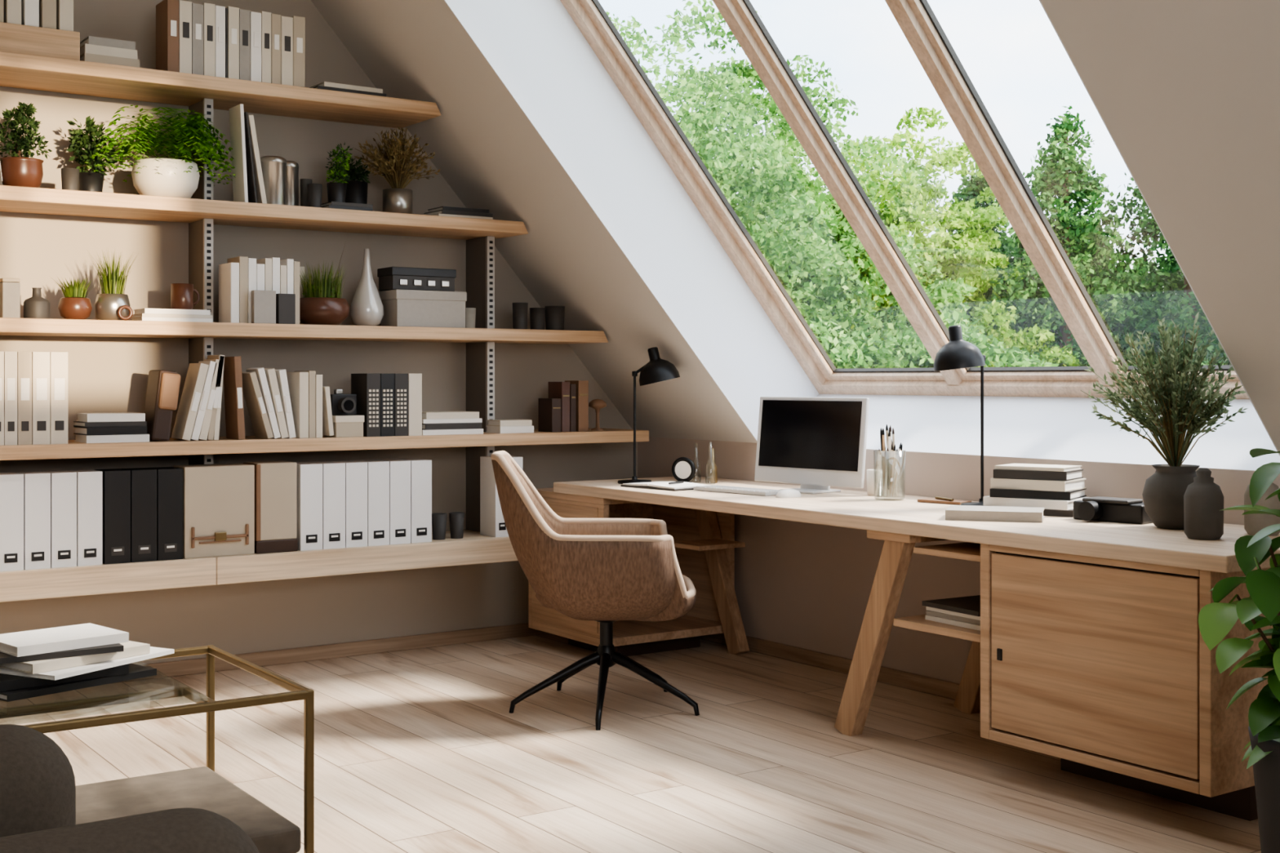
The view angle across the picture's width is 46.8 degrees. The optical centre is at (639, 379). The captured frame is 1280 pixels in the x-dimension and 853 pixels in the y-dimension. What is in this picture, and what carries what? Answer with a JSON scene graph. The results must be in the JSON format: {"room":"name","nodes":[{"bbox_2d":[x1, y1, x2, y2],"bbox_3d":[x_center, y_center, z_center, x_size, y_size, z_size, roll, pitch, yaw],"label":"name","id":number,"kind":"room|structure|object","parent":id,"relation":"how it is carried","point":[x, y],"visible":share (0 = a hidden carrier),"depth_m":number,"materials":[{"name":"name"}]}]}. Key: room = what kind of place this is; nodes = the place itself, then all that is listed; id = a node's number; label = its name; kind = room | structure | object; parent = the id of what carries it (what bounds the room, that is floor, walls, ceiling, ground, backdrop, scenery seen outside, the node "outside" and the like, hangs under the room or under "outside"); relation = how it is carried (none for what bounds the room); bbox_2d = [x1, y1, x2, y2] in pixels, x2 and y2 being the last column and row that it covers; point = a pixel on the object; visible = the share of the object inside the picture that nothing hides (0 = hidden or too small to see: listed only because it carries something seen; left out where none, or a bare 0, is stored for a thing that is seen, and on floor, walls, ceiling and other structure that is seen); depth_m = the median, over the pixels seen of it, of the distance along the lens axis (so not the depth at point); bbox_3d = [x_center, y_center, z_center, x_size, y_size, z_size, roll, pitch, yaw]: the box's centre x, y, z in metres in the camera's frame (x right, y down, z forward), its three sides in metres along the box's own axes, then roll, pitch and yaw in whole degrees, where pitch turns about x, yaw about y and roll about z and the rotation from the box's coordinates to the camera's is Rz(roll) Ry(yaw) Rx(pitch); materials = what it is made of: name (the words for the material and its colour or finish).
{"room":"home office","nodes":[
{"label":"home office","id":0,"kind":"room"},
{"bbox_2d":[0,0,637,665],"bbox_3d":[-2.406,-0.450,5.705,5.740,3.300,0.120,0,0,-35],"label":"wall","id":1,"kind":"structure","parent":0,"point":[106,375],"depth_m":6.25,"materials":[{"name":"beige paint"}]},
{"bbox_2d":[0,50,648,602],"bbox_3d":[-1.542,-0.188,5.986,3.580,1.955,0.399,0,0,-35],"label":"bookshelf","id":2,"kind":"object","parent":1,"relation":"attached to","point":[202,94],"visible":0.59,"depth_m":5.86,"materials":[{"name":"brown wood"}]},
{"bbox_2d":[0,277,20,317],"bbox_3d":[-2.283,-0.292,5.352,0.060,0.145,0.080,0,0,-35],"label":"box","id":3,"kind":"object","parent":2,"relation":"on","point":[10,288],"visible":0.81,"depth_m":5.32,"materials":[{"name":"beige cardboard"}]},
{"bbox_2d":[0,101,52,187],"bbox_3d":[-2.264,-0.851,5.372,0.210,0.322,0.209,0,0,-35],"label":"potted plant","id":4,"kind":"object","parent":2,"relation":"on","point":[17,170],"visible":0.98,"depth_m":5.35,"materials":[{"name":"plant"}]},
{"bbox_2d":[0,351,67,445],"bbox_3d":[-2.365,0.068,5.312,0.557,0.335,0.172,0,0,-35],"label":"binders","id":5,"kind":"object","parent":2,"relation":"on","point":[33,385],"visible":1,"depth_m":5.33,"materials":[{"name":"white paper"}]},
{"bbox_2d":[23,287,49,318],"bbox_3d":[-2.205,-0.278,5.406,0.090,0.115,0.090,0,0,-35],"label":"ceramic bottle","id":6,"kind":"object","parent":2,"relation":"on","point":[36,306],"visible":0.87,"depth_m":5.37,"materials":[{"name":"beige ceramic"}]},
{"bbox_2d":[0,0,79,60],"bbox_3d":[-2.287,-1.300,5.367,0.450,0.270,0.170,0,0,-35],"label":"wooden crate","id":7,"kind":"object","parent":2,"relation":"on","point":[43,28],"visible":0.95,"depth_m":5.35,"materials":[{"name":"brown wood"}]},
{"bbox_2d":[0,469,102,571],"bbox_3d":[-2.326,0.512,5.320,0.728,0.345,0.143,0,0,-35],"label":"binders","id":8,"kind":"object","parent":2,"relation":"on","point":[49,519],"visible":1,"depth_m":5.37,"materials":[{"name":"white cardboard"}]},
{"bbox_2d":[61,168,79,190],"bbox_3d":[-2.097,-0.733,5.444,0.064,0.085,0.064,0,0,-35],"label":"cup","id":9,"kind":"object","parent":2,"relation":"on","point":[69,176],"visible":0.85,"depth_m":5.42,"materials":[{"name":"beige ceramic"}]},
{"bbox_2d":[53,276,93,319],"bbox_3d":[-2.106,-0.302,5.504,0.152,0.165,0.160,0,0,11],"label":"potted plant","id":10,"kind":"object","parent":2,"relation":"on","point":[75,304],"visible":0.93,"depth_m":5.46,"materials":[{"name":"green plant"}]},
{"bbox_2d":[66,115,118,191],"bbox_3d":[-2.072,-0.843,5.611,0.199,0.306,0.192,0,0,-35],"label":"plant","id":11,"kind":"object","parent":2,"relation":"on","point":[92,180],"visible":0.91,"depth_m":5.58,"materials":[{"name":"green plant"}]},
{"bbox_2d":[80,248,137,319],"bbox_3d":[-1.974,-0.357,5.558,0.223,0.275,0.207,0,0,-35],"label":"potted grass","id":12,"kind":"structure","parent":2,"relation":"on","point":[107,304],"depth_m":5.52,"materials":[{"name":"metal"}]},
{"bbox_2d":[80,35,139,67],"bbox_3d":[-2.011,-1.218,5.577,0.200,0.106,0.160,0,0,-35],"label":"book stack","id":13,"kind":"object","parent":2,"relation":"on","point":[92,49],"visible":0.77,"depth_m":5.51,"materials":[{"name":"white paper"}]},
{"bbox_2d":[73,412,149,443],"bbox_3d":[-2.001,0.181,5.596,0.234,0.108,0.184,0,0,-35],"label":"book stack","id":14,"kind":"object","parent":2,"relation":"on","point":[122,427],"visible":1,"depth_m":5.53,"materials":[{"name":"white paper"}]},
{"bbox_2d":[94,466,182,564],"bbox_3d":[-1.901,0.512,5.615,0.290,0.345,0.143,0,0,-35],"label":"binders","id":15,"kind":"object","parent":2,"relation":"on","point":[142,508],"visible":1,"depth_m":5.55,"materials":[{"name":"cardboard"}]},
{"bbox_2d":[84,104,235,198],"bbox_3d":[-1.849,-0.866,5.701,0.566,0.352,0.458,0,0,-27],"label":"fern","id":16,"kind":"object","parent":2,"relation":"on","point":[175,177],"visible":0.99,"depth_m":5.63,"materials":[{"name":"green plant"}]},
{"bbox_2d":[143,369,180,441],"bbox_3d":[-1.839,0.100,5.675,0.108,0.274,0.165,0,0,-35],"label":"leaning books","id":17,"kind":"object","parent":2,"relation":"on","point":[163,386],"visible":0.96,"depth_m":5.62,"materials":[{"name":"brown paper"}]},
{"bbox_2d":[130,308,213,322],"bbox_3d":[-1.807,-0.244,5.706,0.272,0.049,0.153,0,0,-35],"label":"book stack","id":18,"kind":"object","parent":2,"relation":"on","point":[140,314],"visible":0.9,"depth_m":5.64,"materials":[{"name":"white paper"}]},
{"bbox_2d":[170,283,199,309],"bbox_3d":[-1.764,-0.320,5.719,0.098,0.100,0.084,0,0,1],"label":"mug","id":19,"kind":"object","parent":18,"relation":"on","point":[181,294],"visible":0.95,"depth_m":5.68,"materials":[{"name":"brown ceramic"}]},
{"bbox_2d":[171,355,224,440],"bbox_3d":[-1.716,0.070,5.743,0.166,0.330,0.143,0,0,-35],"label":"leaning books","id":20,"kind":"object","parent":2,"relation":"on","point":[197,418],"visible":1,"depth_m":5.70,"materials":[{"name":"white paper"}]},
{"bbox_2d":[173,462,254,559],"bbox_3d":[-1.664,0.510,5.780,0.275,0.350,0.162,0,0,-35],"label":"box","id":21,"kind":"object","parent":2,"relation":"on","point":[219,499],"visible":0.98,"depth_m":5.72,"materials":[{"name":"beige cardboard"}]},
{"bbox_2d":[155,0,305,87],"bbox_3d":[-1.608,-1.308,5.825,0.548,0.285,0.152,0,0,-35],"label":"binders","id":22,"kind":"object","parent":2,"relation":"on","point":[209,39],"visible":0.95,"depth_m":5.75,"materials":[{"name":"beige cardboard"}]},
{"bbox_2d":[222,355,244,439],"bbox_3d":[-1.599,0.072,5.824,0.045,0.326,0.143,0,0,-35],"label":"leaning books","id":23,"kind":"object","parent":2,"relation":"on","point":[233,378],"visible":0.97,"depth_m":5.78,"materials":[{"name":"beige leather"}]},
{"bbox_2d":[229,103,266,203],"bbox_3d":[-1.553,-0.884,5.858,0.109,0.387,0.130,0,0,-35],"label":"leaning books","id":24,"kind":"object","parent":2,"relation":"on","point":[248,186],"visible":0.8,"depth_m":5.82,"materials":[{"name":"white paper"}]},
{"bbox_2d":[218,256,304,324],"bbox_3d":[-1.529,-0.352,6.011,0.390,0.264,0.335,0,0,-35],"label":"books","id":25,"kind":"object","parent":2,"relation":"on","point":[241,275],"visible":0.59,"depth_m":5.83,"materials":[{"name":"white paper"}]},
{"bbox_2d":[241,367,296,439],"bbox_3d":[-1.488,0.094,5.901,0.190,0.282,0.143,0,0,-35],"label":"leaning books","id":26,"kind":"object","parent":2,"relation":"on","point":[265,391],"visible":0.98,"depth_m":5.85,"materials":[{"name":"white paper"}]},
{"bbox_2d":[243,460,297,554],"bbox_3d":[-1.478,0.507,5.916,0.171,0.355,0.156,0,0,-35],"label":"file box","id":27,"kind":"object","parent":2,"relation":"on","point":[275,482],"visible":0.8,"depth_m":5.85,"materials":[{"name":"beige cardboard"}]},
{"bbox_2d":[251,289,295,324],"bbox_3d":[-1.447,-0.285,5.840,0.170,0.130,0.030,0,0,-35],"label":"boxes","id":28,"kind":"object","parent":2,"relation":"on","point":[267,306],"visible":1,"depth_m":5.82,"materials":[{"name":"cardboard"}]},
{"bbox_2d":[286,370,322,438],"bbox_3d":[-1.365,0.100,6.000,0.098,0.270,0.160,0,0,-35],"label":"upright books","id":29,"kind":"object","parent":2,"relation":"on","point":[305,387],"visible":0.83,"depth_m":5.94,"materials":[{"name":"beige paper"}]},
{"bbox_2d":[300,178,322,207],"bbox_3d":[-1.340,-0.755,6.020,0.060,0.130,0.144,0,0,-35],"label":"cup","id":30,"kind":"object","parent":2,"relation":"on","point":[310,193],"visible":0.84,"depth_m":5.97,"materials":[{"name":"black ceramic"}]},
{"bbox_2d":[299,246,349,324],"bbox_3d":[-1.304,-0.403,6.065,0.226,0.366,0.230,0,0,-35],"label":"potted grass","id":31,"kind":"object","parent":2,"relation":"on","point":[320,305],"depth_m":6.00,"materials":[{"name":"ceramic"}]},
{"bbox_2d":[322,386,333,435],"bbox_3d":[-1.289,0.128,6.028,0.040,0.201,0.120,0,0,-35],"label":"book","id":32,"kind":"object","parent":2,"relation":"on","point":[327,423],"visible":0.55,"depth_m":5.98,"materials":[{"name":"beige paper"}]},
{"bbox_2d":[324,414,364,437],"bbox_3d":[-1.217,0.191,6.078,0.126,0.088,0.126,0,0,-35],"label":"box","id":33,"kind":"object","parent":2,"relation":"on","point":[344,426],"visible":0.73,"depth_m":6.03,"materials":[{"name":"beige cardboard"}]},
{"bbox_2d":[329,389,356,415],"bbox_3d":[-1.215,0.093,6.067,0.110,0.106,0.101,0,0,-35],"label":"vintage camera","id":34,"kind":"object","parent":33,"relation":"on","point":[342,404],"visible":0.98,"depth_m":6.04,"materials":[{"name":"black plastic"}]},
{"bbox_2d":[321,201,373,211],"bbox_3d":[-1.207,-0.704,6.061,0.190,0.028,0.115,0,0,-35],"label":"book stack","id":35,"kind":"object","parent":2,"relation":"on","point":[338,205],"visible":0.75,"depth_m":6.01,"materials":[{"name":"black paper"}]},
{"bbox_2d":[324,141,354,202],"bbox_3d":[-1.228,-0.847,6.044,0.113,0.255,0.122,0,0,-35],"label":"potted succulent","id":36,"kind":"object","parent":35,"relation":"on","point":[336,192],"visible":0.99,"depth_m":6.02,"materials":[{"name":"green plant"}]},
{"bbox_2d":[310,81,386,96],"bbox_3d":[-1.220,-1.184,6.113,0.300,0.038,0.168,0,0,-35],"label":"book stack","id":37,"kind":"object","parent":2,"relation":"on","point":[325,85],"visible":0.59,"depth_m":6.04,"materials":[{"name":"white paper"}]},
{"bbox_2d":[335,156,370,204],"bbox_3d":[-1.208,-0.816,6.231,0.160,0.252,0.133,0,0,-35],"label":"potted plant","id":38,"kind":"object","parent":2,"relation":"on","point":[356,190],"visible":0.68,"depth_m":6.20,"materials":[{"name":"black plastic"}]},
{"bbox_2d":[296,457,431,551],"bbox_3d":[-1.173,0.512,6.155,0.581,0.345,0.203,0,0,-35],"label":"binders","id":39,"kind":"object","parent":2,"relation":"on","point":[355,503],"visible":0.99,"depth_m":6.07,"materials":[{"name":"white cardboard"}]},
{"bbox_2d":[349,248,383,325],"bbox_3d":[-1.139,-0.383,6.169,0.140,0.325,0.140,0,0,-35],"label":"vase","id":40,"kind":"object","parent":2,"relation":"on","point":[366,308],"visible":0.87,"depth_m":6.12,"materials":[{"name":"ceramic"}]},
{"bbox_2d":[351,373,422,436],"bbox_3d":[-1.063,0.105,6.208,0.249,0.260,0.162,0,0,-35],"label":"binders","id":41,"kind":"object","parent":2,"relation":"on","point":[389,404],"visible":1,"depth_m":6.14,"materials":[{"name":"black plastic"}]},
{"bbox_2d":[353,127,439,213],"bbox_3d":[-1.020,-0.880,6.236,0.363,0.381,0.317,0,0,-14],"label":"potted plant","id":42,"kind":"object","parent":2,"relation":"on","point":[397,199],"visible":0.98,"depth_m":6.20,"materials":[{"name":"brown plant"}]},
{"bbox_2d":[379,288,466,328],"bbox_3d":[-0.924,-0.297,6.306,0.330,0.155,0.169,0,0,-35],"label":"storage box","id":43,"kind":"object","parent":2,"relation":"on","point":[402,308],"visible":0.81,"depth_m":6.23,"materials":[{"name":"beige cardboard"}]},
{"bbox_2d":[377,266,456,291],"bbox_3d":[-0.949,-0.423,6.297,0.300,0.094,0.151,0,0,-35],"label":"storage box","id":44,"kind":"object","parent":43,"relation":"on","point":[389,277],"visible":0.99,"depth_m":6.23,"materials":[{"name":"black cardboard"}]},
{"bbox_2d":[431,511,464,540],"bbox_3d":[-0.826,0.630,6.361,0.153,0.110,0.068,0,0,-35],"label":"cups","id":45,"kind":"object","parent":2,"relation":"on","point":[456,518],"visible":0.98,"depth_m":6.35,"materials":[{"name":"black ceramic"}]},
{"bbox_2d":[422,411,483,435],"bbox_3d":[-0.848,0.187,6.394,0.290,0.096,0.180,0,0,-35],"label":"book stack","id":46,"kind":"object","parent":2,"relation":"on","point":[433,423],"visible":0.85,"depth_m":6.32,"materials":[{"name":"white paper"}]},
{"bbox_2d":[423,206,493,219],"bbox_3d":[-0.790,-0.714,6.410,0.262,0.047,0.167,0,0,-35],"label":"book stack","id":47,"kind":"object","parent":2,"relation":"on","point":[442,211],"visible":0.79,"depth_m":6.34,"materials":[{"name":"black paper"}]},
{"bbox_2d":[465,307,475,328],"bbox_3d":[-0.746,-0.265,6.417,0.068,0.090,0.068,0,0,-35],"label":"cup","id":48,"kind":"object","parent":2,"relation":"on","point":[470,313],"visible":0.62,"depth_m":6.39,"materials":[{"name":"beige ceramic"}]},
{"bbox_2d":[480,456,522,537],"bbox_3d":[-0.609,0.512,6.510,0.136,0.345,0.143,0,0,-35],"label":"binders","id":49,"kind":"object","parent":2,"relation":"on","point":[492,523],"visible":0.49,"depth_m":6.46,"materials":[{"name":"white cardboard"}]},
{"bbox_2d":[485,419,533,433],"bbox_3d":[-0.576,0.207,6.547,0.170,0.056,0.130,0,0,-35],"label":"book stack","id":50,"kind":"object","parent":2,"relation":"on","point":[495,426],"visible":1,"depth_m":6.50,"materials":[{"name":"white paper"}]},
{"bbox_2d":[512,302,564,329],"bbox_3d":[-0.454,-0.280,6.619,0.260,0.120,0.090,0,0,-35],"label":"cups","id":51,"kind":"object","parent":2,"relation":"on","point":[551,317],"visible":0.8,"depth_m":6.59,"materials":[{"name":"black ceramic"}]},
{"bbox_2d":[538,380,588,431],"bbox_3d":[-0.347,0.120,6.704,0.193,0.230,0.122,0,0,-35],"label":"books","id":52,"kind":"object","parent":2,"relation":"on","point":[566,409],"visible":1,"depth_m":6.66,"materials":[{"name":"brown leather"}]},
{"bbox_2d":[588,399,606,431],"bbox_3d":[-0.195,0.162,6.798,0.084,0.146,0.084,0,0,-35],"label":"figurine","id":53,"kind":"object","parent":2,"relation":"on","point":[597,404],"visible":1,"depth_m":6.78,"materials":[{"name":"brown wood"}]},
{"bbox_2d":[109,622,548,684],"bbox_3d":[-2.375,1.170,5.643,5.720,0.060,0.018,0,0,-35],"label":"baseboard","id":54,"kind":"structure","parent":1,"relation":"attached to","point":[193,666],"depth_m":6.40,"materials":[{"name":"brown wood"}]},
{"bbox_2d":[0,633,1261,852],"bbox_3d":[-0.208,1.260,2.532,5.940,0.120,7.800,0,0,-35],"label":"floor","id":55,"kind":"structure","parent":0,"point":[421,750],"depth_m":4.61,"materials":[{"name":"brown wood"}]},
{"bbox_2d":[0,724,259,852],"bbox_3d":[-1.154,0.780,2.053,1.080,0.840,0.830,0,0,-35],"label":"upholstered armchair","id":56,"kind":"object","parent":55,"relation":"on","point":[37,788],"visible":1,"depth_m":2.05,"materials":[{"name":"grey fabric"}]},
{"bbox_2d":[0,644,314,852],"bbox_3d":[-1.190,0.921,3.138,0.793,0.557,0.643,0,0,-35],"label":"side table","id":57,"kind":"object","parent":55,"relation":"on","point":[199,788],"visible":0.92,"depth_m":3.17,"materials":[{"name":"gold glass"}]},
{"bbox_2d":[0,622,173,702],"bbox_3d":[-1.226,0.593,3.155,0.295,0.099,0.440,0,0,41],"label":"book stack","id":58,"kind":"object","parent":57,"relation":"on","point":[36,663],"visible":1,"depth_m":3.08,"materials":[{"name":"white paper"}]},
{"bbox_2d":[75,766,301,852],"bbox_3d":[-1.190,0.967,3.138,0.753,0.057,0.605,0,0,-35],"label":"shelf","id":59,"kind":"object","parent":57,"relation":"attached to","point":[199,788],"depth_m":3.28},
{"bbox_2d":[490,450,699,730],"bbox_3d":[-0.170,0.733,5.397,0.747,0.937,0.689,0,0,-4],"label":"armchair","id":60,"kind":"object","parent":55,"relation":"on","point":[606,571],"visible":1,"depth_m":5.15,"materials":[{"name":"brown fabric"}]},
{"bbox_2d":[528,475,1279,821],"bbox_3d":[0.799,0.832,5.449,0.758,0.765,3.550,0,0,-35],"label":"desk","id":61,"kind":"object","parent":55,"relation":"on","point":[1090,652],"visible":0.77,"depth_m":4.31,"materials":[{"name":"brown wood"}]},
{"bbox_2d":[617,346,679,484],"bbox_3d":[0.039,0.154,6.412,0.271,0.592,0.180,0,0,-7],"label":"desk lamp","id":62,"kind":"object","parent":61,"relation":"on","point":[657,370],"visible":0.95,"depth_m":6.38,"materials":[{"name":"black metal"}]},
{"bbox_2d":[620,480,711,491],"bbox_3d":[0.113,0.436,6.160,0.220,0.026,0.340,0,0,-40],"label":"open notebook","id":63,"kind":"object","parent":61,"relation":"on","point":[665,486],"visible":0.96,"depth_m":6.10,"materials":[{"name":"white paper"}]},
{"bbox_2d":[671,457,695,482],"bbox_3d":[0.189,0.393,6.419,0.056,0.114,0.104,0,0,-42],"label":"clock","id":64,"kind":"object","parent":61,"relation":"on","point":[683,468],"visible":0.95,"depth_m":6.41,"materials":[{"name":"black metal"}]},
{"bbox_2d":[673,538,745,551],"bbox_3d":[0.294,0.712,6.382,0.250,0.020,0.199,0,0,-35],"label":"shelf","id":65,"kind":"object","parent":61,"relation":"on","point":[710,544],"depth_m":6.33,"materials":[{"name":"brown wood"}]},
{"bbox_2d":[707,448,717,483],"bbox_3d":[0.293,0.360,6.445,0.086,0.180,0.175,0,0,-25],"label":"bottle","id":66,"kind":"object","parent":61,"relation":"on","point":[712,468],"visible":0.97,"depth_m":6.43,"materials":[{"name":"gold glass"}]},
{"bbox_2d":[693,484,781,495],"bbox_3d":[0.395,0.441,5.893,0.120,0.015,0.400,0,0,-42],"label":"keyboard","id":67,"kind":"object","parent":61,"relation":"on","point":[759,491],"visible":0.99,"depth_m":5.85,"materials":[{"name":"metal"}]},
{"bbox_2d":[754,396,869,493],"bbox_3d":[0.681,0.260,5.920,0.170,0.379,0.570,0,0,-42],"label":"desktop computer","id":68,"kind":"object","parent":61,"relation":"on","point":[817,444],"visible":0.92,"depth_m":5.89,"materials":[{"name":"metal"}]},
{"bbox_2d":[866,469,883,496],"bbox_3d":[0.914,0.400,5.742,0.068,0.100,0.068,0,0,-35],"label":"cup","id":69,"kind":"object","parent":61,"relation":"on","point":[874,477],"visible":0.92,"depth_m":5.71,"materials":[{"name":"ceramic"}]},
{"bbox_2d":[878,424,902,496],"bbox_3d":[0.934,0.308,5.537,0.120,0.282,0.120,0,0,-35],"label":"pencils","id":70,"kind":"object","parent":61,"relation":"on","point":[890,459],"visible":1,"depth_m":5.52,"materials":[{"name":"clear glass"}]},
{"bbox_2d":[893,542,980,642],"bbox_3d":[1.196,0.672,4.843,0.620,0.265,0.399,0,0,-35],"label":"shelf","id":71,"kind":"object","parent":61,"relation":"attached to","point":[969,551],"depth_m":4.75,"materials":[{"name":"brown wood"}]},
{"bbox_2d":[917,496,971,504],"bbox_3d":[1.109,0.439,5.390,0.180,0.020,0.080,0,0,44],"label":"tray","id":72,"kind":"object","parent":61,"relation":"on","point":[938,500],"visible":0.9,"depth_m":5.36,"materials":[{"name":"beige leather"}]},
{"bbox_2d":[922,595,980,631],"bbox_3d":[1.108,0.748,4.757,0.315,0.062,0.280,0,0,-35],"label":"magazine stack","id":73,"kind":"object","parent":61,"relation":"on","point":[962,611],"visible":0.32,"depth_m":4.71,"materials":[{"name":"white paper"}]},
{"bbox_2d":[933,324,985,506],"bbox_3d":[1.158,0.129,5.219,0.244,0.642,0.180,0,0,-9],"label":"desk lamp","id":74,"kind":"object","parent":61,"relation":"on","point":[957,353],"visible":0.87,"depth_m":5.17,"materials":[{"name":"black metal"}]},
{"bbox_2d":[945,505,1044,522],"bbox_3d":[1.150,0.434,4.786,0.300,0.032,0.200,0,0,17],"label":"book","id":75,"kind":"object","parent":61,"relation":"on","point":[957,513],"visible":1,"depth_m":4.71,"materials":[{"name":"white paper"}]},
{"bbox_2d":[983,463,1087,517],"bbox_3d":[1.349,0.371,5.008,0.317,0.158,0.230,0,0,36],"label":"book stack","id":76,"kind":"object","parent":61,"relation":"on","point":[1055,488],"visible":0.88,"depth_m":4.93,"materials":[{"name":"white paper"}]},
{"bbox_2d":[1073,496,1152,524],"bbox_3d":[1.498,0.414,4.693,0.175,0.072,0.240,0,0,-43],"label":"case","id":77,"kind":"object","parent":61,"relation":"on","point":[1100,508],"visible":0.91,"depth_m":4.65,"materials":[{"name":"black plastic"}]},
{"bbox_2d":[1080,311,1248,529],"bbox_3d":[1.575,0.122,4.481,0.490,0.655,0.567,0,0,25],"label":"potted plant","id":78,"kind":"object","parent":61,"relation":"on","point":[1181,410],"visible":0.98,"depth_m":4.42,"materials":[{"name":"green plant"}]},
{"bbox_2d":[1183,467,1223,540],"bbox_3d":[1.593,0.350,4.181,0.106,0.200,0.106,0,0,-35],"label":"jar","id":79,"kind":"object","parent":61,"relation":"on","point":[1203,499],"visible":1,"depth_m":4.14,"materials":[{"name":"black ceramic"}]},
{"bbox_2d":[1244,483,1279,536],"bbox_3d":[1.808,0.355,4.293,0.102,0.190,0.102,0,0,-35],"label":"jar","id":80,"kind":"object","parent":61,"relation":"on","point":[1254,523],"visible":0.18,"depth_m":4.25,"materials":[{"name":"beige ceramic"}]},
{"bbox_2d":[1198,448,1279,852],"bbox_3d":[1.519,0.656,3.220,0.538,1.088,0.616,0,0,30],"label":"rubber plant","id":81,"kind":"object","parent":55,"relation":"on","point":[1216,619],"visible":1,"depth_m":3.18,"materials":[{"name":"green plant"}]},
{"bbox_2d":[311,0,1279,453],"bbox_3d":[1.287,-0.920,3.567,2.147,2.400,7.600,0,0,-35],"label":"ceiling","id":82,"kind":"structure","parent":0,"point":[1187,92],"depth_m":4.24,"materials":[{"name":"beige paint"}]},
{"bbox_2d":[444,0,1279,471],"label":"wall","id":83,"kind":"structure","parent":82,"relation":"attached to","point":[535,48],"depth_m":6.01,"materials":[{"name":"white paint"}]},
{"bbox_2d":[560,0,1248,399],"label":"window","id":84,"kind":"structure","parent":83,"relation":"attached to","point":[916,19],"depth_m":5.64,"materials":[{"name":"brown wood"}]},
{"bbox_2d":[637,436,1279,684],"bbox_3d":[2.164,0.740,4.235,0.100,0.920,7.700,0,0,-35],"label":"wall","id":85,"kind":"structure","parent":0,"point":[805,585],"depth_m":6.03,"materials":[{"name":"beige paint"}]},
{"bbox_2d":[700,633,959,699],"bbox_3d":[2.150,1.170,4.152,0.018,0.060,7.580,0,0,-35],"label":"baseboard","id":86,"kind":"structure","parent":85,"relation":"attached to","point":[946,689],"depth_m":6.08,"materials":[{"name":"brown wood"}]},
{"label":"outside","id":87,"kind":"structure","parent":0,"visible":0},
{"bbox_3d":[18.263,4.500,30.891,54.800,0.200,90.000,0,0,-35],"label":"lawn","id":88,"kind":"structure","parent":87,"visible":0},
{"bbox_2d":[606,0,951,368],"bbox_3d":[0.496,0.504,13.201,4.421,7.816,4.490,0,0,35],"label":"deciduous tree","id":89,"kind":"object","parent":88,"relation":"on","point":[742,152],"visible":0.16,"depth_m":12.30,"materials":[{"name":"green plant"}]},
{"bbox_2d":[691,92,970,362],"bbox_3d":[1.494,0.795,14.598,3.953,7.234,3.866,0,0,-21],"label":"deciduous tree","id":90,"kind":"object","parent":88,"relation":"on","point":[898,202],"visible":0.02,"depth_m":13.99,"materials":[{"name":"green plant"}]},
{"bbox_2d":[807,106,1035,367],"bbox_3d":[2.647,0.904,14.252,2.984,7.017,2.927,0,0,-11],"label":"deciduous tree","id":91,"kind":"object","parent":88,"relation":"on","point":[982,261],"visible":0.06,"depth_m":13.82,"materials":[{"name":"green plant"}]},
{"bbox_2d":[804,268,1059,368],"bbox_3d":[2.148,1.734,11.973,2.977,5.356,2.990,0,0,-19],"label":"deciduous tree","id":92,"kind":"object","parent":88,"relation":"on","point":[886,354],"visible":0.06,"depth_m":11.71,"materials":[{"name":"green plant"}]},
{"bbox_2d":[933,159,1042,337],"bbox_3d":[3.522,1.050,15.383,4.140,6.681,3.713,0,0,-3],"label":"conifer tree","id":93,"kind":"object","parent":88,"relation":"on","point":[975,184],"visible":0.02,"depth_m":15.20,"materials":[{"name":"green plant"}]},
{"bbox_2d":[914,298,1081,367],"bbox_3d":[3.034,1.849,12.951,2.316,5.127,2.293,0,0,-8],"label":"deciduous tree","id":94,"kind":"object","parent":88,"relation":"on","point":[1004,333],"visible":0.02,"depth_m":12.92,"materials":[{"name":"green plant"}]},
{"bbox_2d":[970,105,1164,366],"bbox_3d":[3.675,0.944,13.638,4.118,6.893,3.778,0,0,-4],"label":"conifer tree","id":95,"kind":"object","parent":88,"relation":"on","point":[1075,233],"visible":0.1,"depth_m":13.33,"materials":[{"name":"green plant"}]},
{"bbox_2d":[932,226,1211,351],"bbox_3d":[4.886,1.243,18.567,6.483,6.338,6.239,0,0,-35],"label":"deciduous tree","id":96,"kind":"object","parent":88,"relation":"on","point":[1126,256],"visible":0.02,"depth_m":17.69,"materials":[{"name":"green plant"}]},
{"bbox_2d":[1073,248,1208,354],"bbox_3d":[7.329,1.240,16.362,6.238,6.343,6.645,0,0,0],"label":"deciduous tree","id":97,"kind":"object","parent":88,"relation":"on","point":[1176,267],"visible":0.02,"depth_m":16.46,"materials":[{"name":"green plant"}]},
{"bbox_2d":[1093,171,1231,365],"bbox_3d":[5.107,0.740,13.541,4.549,7.301,4.126,0,0,44],"label":"conifer tree","id":98,"kind":"object","parent":88,"relation":"on","point":[1149,228],"visible":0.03,"depth_m":13.46,"materials":[{"name":"green plant"}]},
{"bbox_2d":[1173,307,1230,364],"bbox_3d":[5.399,0.808,12.401,3.900,7.163,4.072,0,0,-2],"label":"conifer tree","id":99,"kind":"object","parent":88,"relation":"on","point":[1212,346],"visible":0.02,"depth_m":12.67,"materials":[{"name":"green plant"}]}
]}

